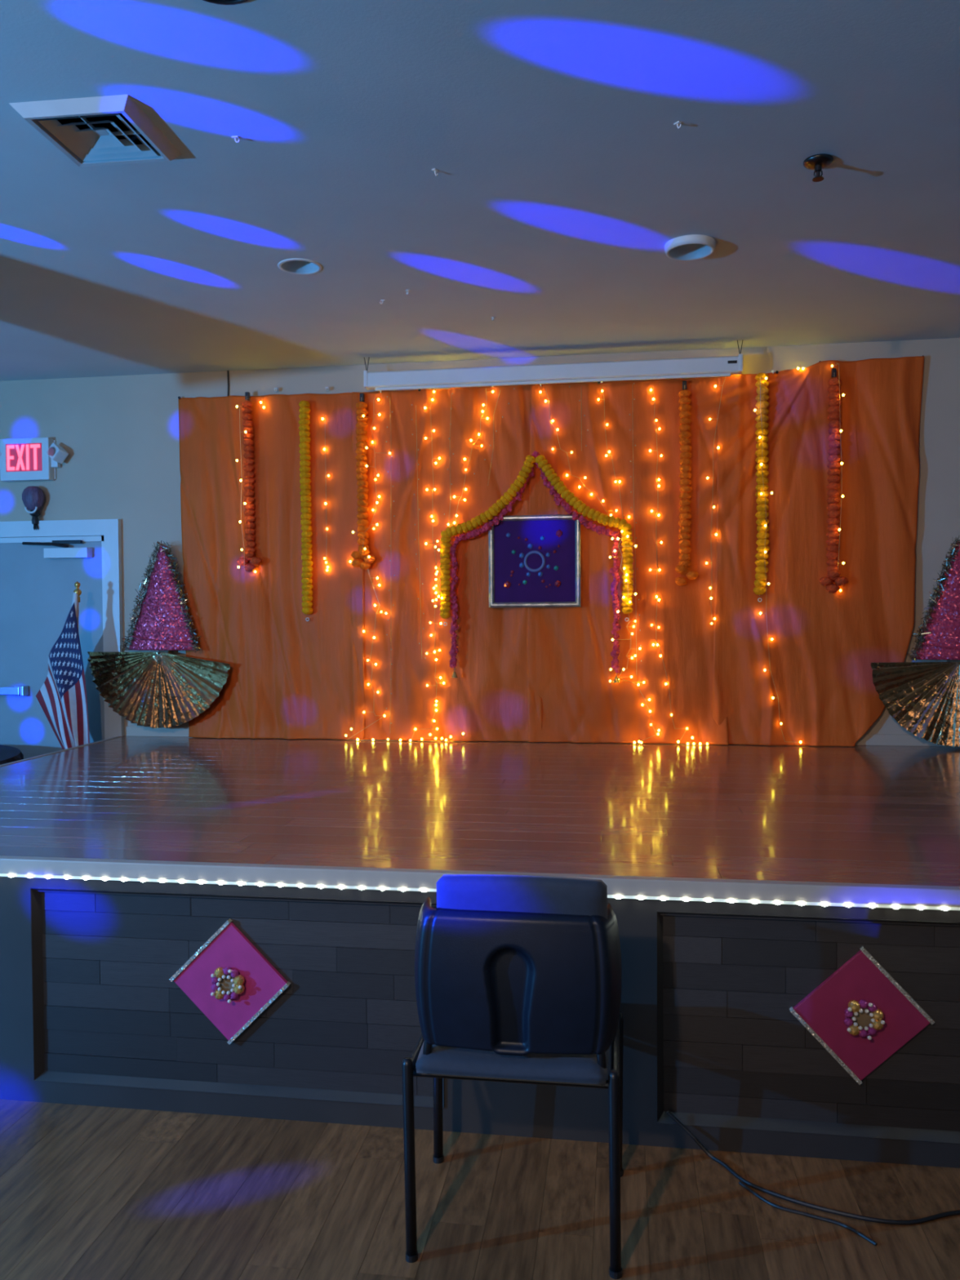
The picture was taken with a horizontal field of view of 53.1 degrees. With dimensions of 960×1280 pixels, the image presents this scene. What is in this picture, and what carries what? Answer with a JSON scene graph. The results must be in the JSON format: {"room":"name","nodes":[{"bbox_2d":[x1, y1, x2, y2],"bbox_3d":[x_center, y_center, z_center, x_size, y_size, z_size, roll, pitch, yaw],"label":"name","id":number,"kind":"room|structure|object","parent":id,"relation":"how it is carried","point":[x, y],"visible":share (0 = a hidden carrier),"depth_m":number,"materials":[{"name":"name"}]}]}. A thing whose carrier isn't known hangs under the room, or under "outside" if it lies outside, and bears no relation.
{"room":"community hall","nodes":[
{"label":"community hall","id":0,"kind":"room"},
{"bbox_2d":[0,0,959,381],"bbox_3d":[-1.151,-1.446,-0.242,11.000,0.001,11.666,0,1,8],"label":"ceiling","id":1,"kind":"structure","parent":0,"point":[551,210],"depth_m":3.22,"materials":[{"name":"paint"}]},
{"bbox_2d":[8,94,182,167],"bbox_3d":[-1.138,-1.572,2.878,0.356,0.152,0.356,0,1,7],"label":"ceiling vent","id":2,"kind":"object","parent":1,"relation":"in","point":[108,130],"visible":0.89,"depth_m":2.87,"materials":[{"name":"metal"}]},
{"bbox_2d":[203,0,248,4],"bbox_3d":[-0.597,-1.506,2.184,0.200,0.010,0.200,0,1,8],"label":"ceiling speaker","id":3,"kind":"object","parent":1,"relation":"attached to","point":[215,2],"visible":1,"depth_m":2.27,"materials":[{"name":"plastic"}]},
{"bbox_2d":[231,135,239,142],"bbox_3d":[-0.742,-1.520,2.924,0.024,0.018,0.012,0,1,8],"label":"ceiling hook","id":4,"kind":"object","parent":1,"relation":"attached to","point":[234,138],"visible":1,"depth_m":2.92,"materials":[{"name":"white plastic"}]},
{"bbox_2d":[277,257,322,275],"bbox_3d":[-0.750,-1.612,4.007,0.185,0.119,0.185,0,1,8],"label":"recessed light","id":5,"kind":"object","parent":1,"relation":"in","point":[295,265],"visible":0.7,"depth_m":4.07,"materials":[{"name":"white paint"}]},
{"bbox_2d":[431,168,438,176],"bbox_3d":[-0.145,-1.530,3.150,0.012,0.018,0.024,1,2,35],"label":"ceiling hook","id":6,"kind":"object","parent":1,"relation":"attached to","point":[434,170],"visible":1,"depth_m":3.15,"materials":[{"name":"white plastic"}]},
{"bbox_2d":[363,339,742,391],"bbox_3d":[0.375,-1.502,5.282,2.078,0.189,0.084,0,1,8],"label":"projection screen","id":7,"kind":"object","parent":1,"relation":"hanging from","point":[723,366],"visible":1,"depth_m":5.24,"materials":[{"name":"white paint"}]},
{"bbox_2d":[673,120,681,128],"bbox_3d":[0.589,-1.527,2.856,0.012,0.018,0.024,-1,2,-37],"label":"ceiling hook","id":8,"kind":"object","parent":1,"relation":"attached to","point":[678,122],"visible":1,"depth_m":2.85,"materials":[{"name":"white plastic"}]},
{"bbox_2d":[664,234,715,261],"bbox_3d":[0.830,-1.604,3.797,0.199,0.145,0.199,0,1,8],"label":"recessed light","id":9,"kind":"object","parent":1,"relation":"in","point":[695,246],"visible":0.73,"depth_m":3.83,"materials":[{"name":"white paint"}]},
{"bbox_2d":[803,153,833,182],"bbox_3d":[1.091,-1.516,3.101,0.092,0.060,0.092,0,1,8],"label":"sprinkler","id":10,"kind":"object","parent":1,"relation":"attached to","point":[817,162],"visible":1,"depth_m":3.09,"materials":[{"name":"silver metal"}]},
{"bbox_2d":[0,1099,959,1279],"bbox_3d":[-1.132,1.496,-0.167,11.000,0.060,11.666,0,1,8],"label":"floor","id":11,"kind":"structure","parent":0,"point":[87,1192],"depth_m":2.37,"materials":[{"name":"laminate"}]},
{"bbox_2d":[35,581,89,749],"bbox_3d":[-2.371,0.494,5.575,0.287,1.667,0.279,1,2,43],"label":"flag","id":12,"kind":"object","parent":11,"relation":"on","point":[62,696],"visible":0.84,"depth_m":5.54,"materials":[{"name":"fabric"},{"name":"gold"}]},
{"bbox_2d":[0,735,959,1168],"bbox_3d":[1.267,0.978,3.924,7.384,0.737,2.854,0,1,8],"label":"stage","id":13,"kind":"object","parent":11,"relation":"on","point":[92,1014],"depth_m":2.83,"materials":[{"name":"paint"}]},
{"bbox_2d":[169,918,291,1044],"bbox_3d":[-0.732,0.996,2.791,0.365,0.365,0.050,0,1,8],"label":"decoration","id":14,"kind":"object","parent":13,"relation":"attached to","point":[228,978],"visible":1,"depth_m":2.80,"materials":[{"name":"pink fabric"}]},
{"bbox_2d":[789,946,934,1084],"bbox_3d":[1.010,0.997,2.538,0.365,0.365,0.050,0,1,8],"label":"decoration","id":15,"kind":"object","parent":13,"relation":"attached to","point":[860,1014],"visible":1,"depth_m":2.55,"materials":[{"name":"pink fabric"}]},
{"bbox_2d":[401,874,623,1279],"bbox_3d":[0.092,0.958,2.319,0.504,0.874,0.437,0,1,8],"label":"chair","id":16,"kind":"object","parent":11,"relation":"on","point":[518,978],"visible":1,"depth_m":2.12,"materials":[{"name":"black plastic"}]},
{"bbox_2d":[436,874,607,919],"bbox_3d":[0.094,0.702,2.162,0.392,0.354,0.083,0,1,8],"label":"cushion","id":17,"kind":"object","parent":16,"relation":"on","point":[459,896],"depth_m":2.12,"materials":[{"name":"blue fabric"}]},
{"bbox_2d":[738,1181,877,1245],"bbox_3d":[0.782,1.386,2.326,0.349,0.008,0.041,1,2,41],"label":"cable","id":18,"kind":"object","parent":11,"relation":"on","point":[827,1220],"visible":1,"depth_m":2.31,"materials":[{"name":"black plastic"}]},
{"bbox_2d":[666,1111,959,1225],"bbox_3d":[0.924,1.333,2.372,0.954,0.108,0.148,0,2,22],"label":"cable","id":19,"kind":"object","parent":11,"relation":"on","point":[678,1122],"visible":1,"depth_m":2.35,"materials":[{"name":"black plastic"}]},
{"bbox_3d":[-3.110,0.984,4.945,1.350,0.728,1.350,0,1,8],"label":"round table","id":20,"kind":"object","parent":11,"relation":"on","visible":0},
{"bbox_2d":[0,744,23,764],"bbox_3d":[-3.111,0.783,4.939,1.425,0.331,1.426,0,1,8],"label":"tablecloth","id":21,"kind":"object","parent":20,"relation":"on","point":[7,753],"visible":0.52,"depth_m":5.14,"materials":[{"name":"fabric"}]},
{"bbox_2d":[0,337,959,736],"bbox_3d":[-0.296,-0.144,5.625,11.200,2.953,0.120,0,1,8],"label":"wall","id":22,"kind":"structure","parent":0,"point":[119,434],"depth_m":5.77,"materials":[{"name":"paint"}]},
{"bbox_2d":[22,485,44,529],"bbox_3d":[-2.713,-0.802,5.844,0.134,0.268,0.102,0,1,8],"label":"ornament","id":23,"kind":"object","parent":22,"relation":"attached to","point":[33,497],"visible":1,"depth_m":5.81,"materials":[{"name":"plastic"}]},
{"bbox_2d":[29,510,40,524],"bbox_3d":[-2.706,-0.745,5.849,0.060,0.090,0.058,0,1,8],"label":"basket","id":24,"kind":"object","parent":23,"relation":"on","point":[34,513],"depth_m":5.83,"materials":[{"name":"black plastic"}]},
{"bbox_2d":[0,437,68,481],"bbox_3d":[-2.765,-1.098,5.842,0.564,0.256,0.106,0,1,8],"label":"exit sign","id":25,"kind":"object","parent":22,"relation":"attached to","point":[33,459],"visible":1,"depth_m":5.83,"materials":[{"name":"white paint"}]},
{"bbox_2d":[0,519,124,759],"bbox_3d":[-2.736,0.298,5.882,1.141,2.048,0.093,0,1,8],"label":"door","id":26,"kind":"structure","parent":22,"relation":"in","point":[40,568],"depth_m":5.88,"materials":[{"name":"paint"}]},
{"bbox_2d":[226,370,229,395],"bbox_3d":[-1.491,-1.514,5.695,0.013,0.163,0.010,0,1,8],"label":"cable","id":27,"kind":"object","parent":22,"relation":"attached to","point":[227,371],"visible":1,"depth_m":5.69,"materials":[{"name":"metal"}]},
{"bbox_2d":[125,726,949,746],"bbox_3d":[1.495,0.544,5.316,7.370,0.060,0.012,0,1,8],"label":"baseboard","id":28,"kind":"structure","parent":22,"relation":"attached to","point":[180,731],"depth_m":5.22,"materials":[{"name":"paint"}]},
{"bbox_3d":[-0.268,-1.461,5.483,0.014,0.023,0.030,0,1,8],"label":"hook","id":29,"kind":"object","parent":22,"relation":"attached to","visible":0},
{"bbox_2d":[408,390,464,741],"bbox_3d":[-0.251,-0.452,5.440,0.308,2.062,0.134,0,2,18],"label":"string","id":30,"kind":"object","parent":29,"relation":"hanging from","point":[433,430],"visible":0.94,"depth_m":5.48,"materials":[{"name":"orange plastic"}]},
{"bbox_3d":[0.068,-1.444,5.434,0.014,0.023,0.030,0,1,8],"label":"hook","id":31,"kind":"object","parent":22,"relation":"attached to","visible":0},
{"bbox_2d":[447,387,493,525],"bbox_3d":[-0.054,-1.036,5.446,0.268,0.772,0.035,0,1,-2],"label":"string","id":32,"kind":"object","parent":31,"relation":"hanging from","point":[471,440],"visible":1,"depth_m":5.44,"materials":[{"name":"orange plastic"}]},
{"bbox_3d":[0.341,-1.433,5.395,0.014,0.023,0.030,0,1,8],"label":"hook","id":33,"kind":"object","parent":22,"relation":"attached to","visible":0},
{"bbox_2d":[539,388,617,515],"bbox_3d":[0.548,-1.047,5.360,0.431,0.722,0.038,0,1,8],"label":"string","id":34,"kind":"object","parent":33,"relation":"hanging from","point":[545,401],"visible":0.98,"depth_m":5.36,"materials":[{"name":"orange plastic"}]},
{"bbox_3d":[0.676,-1.442,5.346,0.014,0.023,0.030,0,1,8],"label":"hook","id":35,"kind":"object","parent":22,"relation":"attached to","visible":0},
{"bbox_2d":[597,389,659,743],"bbox_3d":[0.817,-0.414,5.284,0.338,1.977,0.134,0,1,8],"label":"string","id":36,"kind":"object","parent":35,"relation":"hanging from","point":[598,399],"visible":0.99,"depth_m":5.32,"materials":[{"name":"orange plastic"}]},
{"bbox_3d":[0.957,-1.449,5.305,0.014,0.024,0.030,0,1,8],"label":"hook","id":37,"kind":"object","parent":22,"relation":"attached to","visible":0},
{"bbox_2d":[648,386,708,745],"bbox_3d":[1.089,-0.412,5.274,0.316,1.972,0.073,0,1,8],"label":"string","id":38,"kind":"object","parent":37,"relation":"hanging from","point":[651,389],"visible":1,"depth_m":5.30,"materials":[{"name":"orange plastic"}]},
{"bbox_3d":[-1.787,-1.440,5.714,0.016,0.018,0.012,0,1,8],"label":"pin","id":39,"kind":"object","parent":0,"visible":0},
{"bbox_2d":[177,392,364,739],"bbox_3d":[-1.233,-0.432,5.646,1.128,2.023,0.076,0,1,8],"label":"backdrop panel","id":40,"kind":"object","parent":39,"relation":"hanging from","point":[290,676],"visible":0.92,"depth_m":5.65,"materials":[{"name":"orange fabric"}]},
{"bbox_2d":[87,540,230,728],"bbox_3d":[-1.888,-0.036,5.699,0.891,1.105,0.146,0,1,8],"label":"decoration","id":41,"kind":"object","parent":40,"relation":"attached to","point":[163,689],"visible":1,"depth_m":5.67,"materials":[{"name":"gold foil"},{"name":"pink glitter tinsel"},{"name":"silver tinsel"}]},
{"bbox_2d":[236,391,262,572],"bbox_3d":[-1.351,-0.922,5.615,0.147,1.051,0.092,0,1,8],"label":"flower garland","id":42,"kind":"object","parent":40,"relation":"hanging from","point":[248,555],"visible":1,"depth_m":5.60,"materials":[{"name":"plant"}]},
{"bbox_2d":[235,405,256,573],"bbox_3d":[-1.363,-0.881,5.595,0.065,0.978,0.100,0,2,22],"label":"string","id":43,"kind":"object","parent":42,"relation":"attached to","point":[242,549],"visible":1,"depth_m":5.56,"materials":[{"name":"orange plastic"}]},
{"bbox_2d":[297,400,313,621],"bbox_3d":[-1.010,-0.747,5.581,0.077,1.276,0.074,-1,1,-10],"label":"flower garland","id":44,"kind":"object","parent":40,"relation":"hanging from","point":[304,469],"visible":1,"depth_m":5.56,"materials":[{"name":"yellow plant"}]},
{"bbox_2d":[321,416,329,571],"bbox_3d":[-0.894,-0.853,5.589,0.039,0.907,0.036,-1,2,-16],"label":"string","id":45,"kind":"object","parent":40,"relation":"attached to","point":[324,449],"visible":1,"depth_m":5.58,"materials":[{"name":"orange metal"}]},
{"bbox_3d":[-0.347,-1.431,5.505,0.016,0.018,0.012,0,1,8],"label":"pin","id":46,"kind":"object","parent":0,"visible":0},
{"bbox_2d":[350,384,542,742],"bbox_3d":[-0.206,-0.433,5.493,1.114,2.019,0.071,0,1,8],"label":"backdrop panel","id":47,"kind":"object","parent":46,"relation":"hanging from","point":[487,700],"visible":0.89,"depth_m":5.51,"materials":[{"name":"orange fabric"}]},
{"bbox_2d":[351,393,375,568],"bbox_3d":[-0.674,-0.911,5.520,0.142,1.009,0.092,0,1,8],"label":"flower garland","id":48,"kind":"object","parent":47,"relation":"hanging from","point":[361,450],"visible":0.98,"depth_m":5.51,"materials":[{"name":"orange plant"}]},
{"bbox_2d":[386,395,395,724],"bbox_3d":[-0.516,-0.427,5.519,0.061,1.934,0.027,0,1,8],"label":"string","id":49,"kind":"object","parent":47,"relation":"hanging from","point":[387,396],"visible":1,"depth_m":5.53,"materials":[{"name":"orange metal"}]},
{"bbox_2d":[411,404,425,658],"bbox_3d":[-0.351,-0.618,5.491,0.072,1.454,0.027,0,1,8],"label":"string","id":50,"kind":"object","parent":47,"relation":"attached to","point":[411,404],"visible":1,"depth_m":5.50,"materials":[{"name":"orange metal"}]},
{"bbox_2d":[444,392,453,518],"bbox_3d":[-0.178,-1.030,5.452,0.061,0.736,0.022,0,1,8],"label":"string","id":51,"kind":"object","parent":47,"relation":"attached to","point":[452,393],"visible":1,"depth_m":5.45,"materials":[{"name":"orange metal"}]},
{"bbox_2d":[473,388,514,485],"bbox_3d":[0.081,-1.143,5.417,0.234,0.540,0.034,0,1,8],"label":"string","id":52,"kind":"object","parent":47,"relation":"attached to","point":[513,388],"visible":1,"depth_m":5.43,"materials":[{"name":"orange metal"}]},
{"bbox_3d":[0.663,-1.437,5.359,0.016,0.018,0.012,0,1,8],"label":"pin","id":53,"kind":"object","parent":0,"visible":0},
{"bbox_2d":[526,377,728,745],"bbox_3d":[0.810,-0.434,5.345,1.105,2.018,0.068,0,1,9],"label":"backdrop panel","id":54,"kind":"object","parent":53,"relation":"hanging from","point":[569,650],"visible":0.92,"depth_m":5.35,"materials":[{"name":"orange fabric"}]},
{"bbox_2d":[448,450,539,677],"bbox_3d":[0.078,-0.418,5.392,0.526,1.260,0.060,0,1,8],"label":"garland","id":55,"kind":"object","parent":54,"relation":"hanging from","point":[487,526],"visible":0.98,"depth_m":5.41,"materials":[{"name":"yellow fabric petals"},{"name":"pink fabric petals"}]},
{"bbox_2d":[439,455,535,626],"bbox_3d":[0.041,-0.551,5.374,0.552,0.943,0.069,0,1,8],"label":"flower garland","id":56,"kind":"object","parent":55,"relation":"attached to","point":[504,500],"visible":1,"depth_m":5.37,"materials":[{"name":"yellow plant"}]},
{"bbox_2d":[488,514,580,607],"bbox_3d":[0.305,-0.440,5.381,0.514,0.514,0.026,0,1,8],"label":"framed picture","id":57,"kind":"object","parent":54,"relation":"attached to","point":[535,560],"visible":1,"depth_m":5.38,"materials":[{"name":"blue paper"}]},
{"bbox_2d":[534,457,621,682],"bbox_3d":[0.534,-0.407,5.326,0.490,1.285,0.060,0,1,8],"label":"garland","id":58,"kind":"object","parent":54,"relation":"hanging from","point":[558,500],"visible":0.96,"depth_m":5.29,"materials":[{"name":"pink fabric"}]},
{"bbox_2d":[535,454,633,621],"bbox_3d":[0.573,-0.563,5.297,0.539,0.925,0.069,0,1,8],"label":"flower garland","id":59,"kind":"object","parent":58,"relation":"attached to","point":[627,550],"visible":0.99,"depth_m":5.26,"materials":[{"name":"yellow plant"}]},
{"bbox_2d":[629,382,641,661],"bbox_3d":[0.849,-0.612,5.296,0.060,1.610,0.074,1,2,31],"label":"string","id":60,"kind":"object","parent":54,"relation":"attached to","point":[633,383],"visible":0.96,"depth_m":5.28,"materials":[{"name":"orange metal"}]},
{"bbox_2d":[675,381,698,586],"bbox_3d":[1.131,-0.857,5.261,0.127,1.120,0.092,0,1,8],"label":"flower garland","id":61,"kind":"object","parent":54,"relation":"hanging from","point":[683,568],"visible":1,"depth_m":5.25,"materials":[{"name":"orange plant"}]},
{"bbox_3d":[2.354,-1.504,5.112,0.016,0.018,0.012,0,1,8],"label":"pin","id":62,"kind":"object","parent":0,"visible":0},
{"bbox_2d":[711,355,924,746],"bbox_3d":[1.819,-0.467,5.192,1.101,2.078,0.078,0,1,8],"label":"backdrop panel","id":63,"kind":"object","parent":62,"relation":"hanging from","point":[823,648],"visible":0.94,"depth_m":5.19,"materials":[{"name":"orange fabric"}]},
{"bbox_2d":[705,377,725,624],"bbox_3d":[1.320,-0.796,5.235,0.179,1.426,0.043,0,1,11],"label":"string","id":64,"kind":"object","parent":63,"relation":"hanging from","point":[715,386],"visible":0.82,"depth_m":5.24,"materials":[{"name":"orange metal"}]},
{"bbox_2d":[752,373,769,601],"bbox_3d":[1.521,-0.823,5.198,0.088,1.234,0.074,0,1,8],"label":"flower garland","id":65,"kind":"object","parent":63,"relation":"hanging from","point":[760,583],"visible":0.97,"depth_m":5.17,"materials":[{"name":"yellow plant"}]},
{"bbox_2d":[754,377,801,743],"bbox_3d":[1.601,-0.429,5.178,0.257,1.976,0.086,0,1,8],"label":"string","id":66,"kind":"object","parent":63,"relation":"hanging from","point":[766,378],"visible":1,"depth_m":5.15,"materials":[{"name":"orange metal"}]},
{"bbox_2d":[819,368,848,592],"bbox_3d":[1.889,-0.851,5.137,0.147,1.199,0.093,0,1,8],"label":"flower garland","id":67,"kind":"object","parent":63,"relation":"hanging from","point":[833,574],"visible":1,"depth_m":5.12,"materials":[{"name":"plant"}]},
{"bbox_2d":[831,362,844,591],"bbox_3d":[1.904,-0.871,5.122,0.060,1.225,0.086,0,1,8],"label":"string","id":68,"kind":"object","parent":67,"relation":"attached to","point":[832,366],"visible":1,"depth_m":5.09,"materials":[{"name":"orange metal"}]},
{"bbox_2d":[871,535,959,746],"bbox_3d":[2.510,0.004,5.062,0.883,1.109,0.145,0,1,8],"label":"decoration","id":69,"kind":"object","parent":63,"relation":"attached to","point":[923,698],"visible":1,"depth_m":5.05,"materials":[{"name":"gold foil"},{"name":"pink glitter foil"},{"name":"silver tinsel"}]},
{"bbox_3d":[-0.569,-1.432,5.527,0.014,0.023,0.030,0,1,8],"label":"hook","id":70,"kind":"object","parent":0,"visible":0},
{"bbox_2d":[345,397,401,741],"bbox_3d":[-0.616,-0.409,5.514,0.330,1.976,0.113,0,1,8],"label":"string","id":71,"kind":"object","parent":70,"relation":"hanging from","point":[378,399],"visible":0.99,"depth_m":5.54,"materials":[{"name":"orange metal"}]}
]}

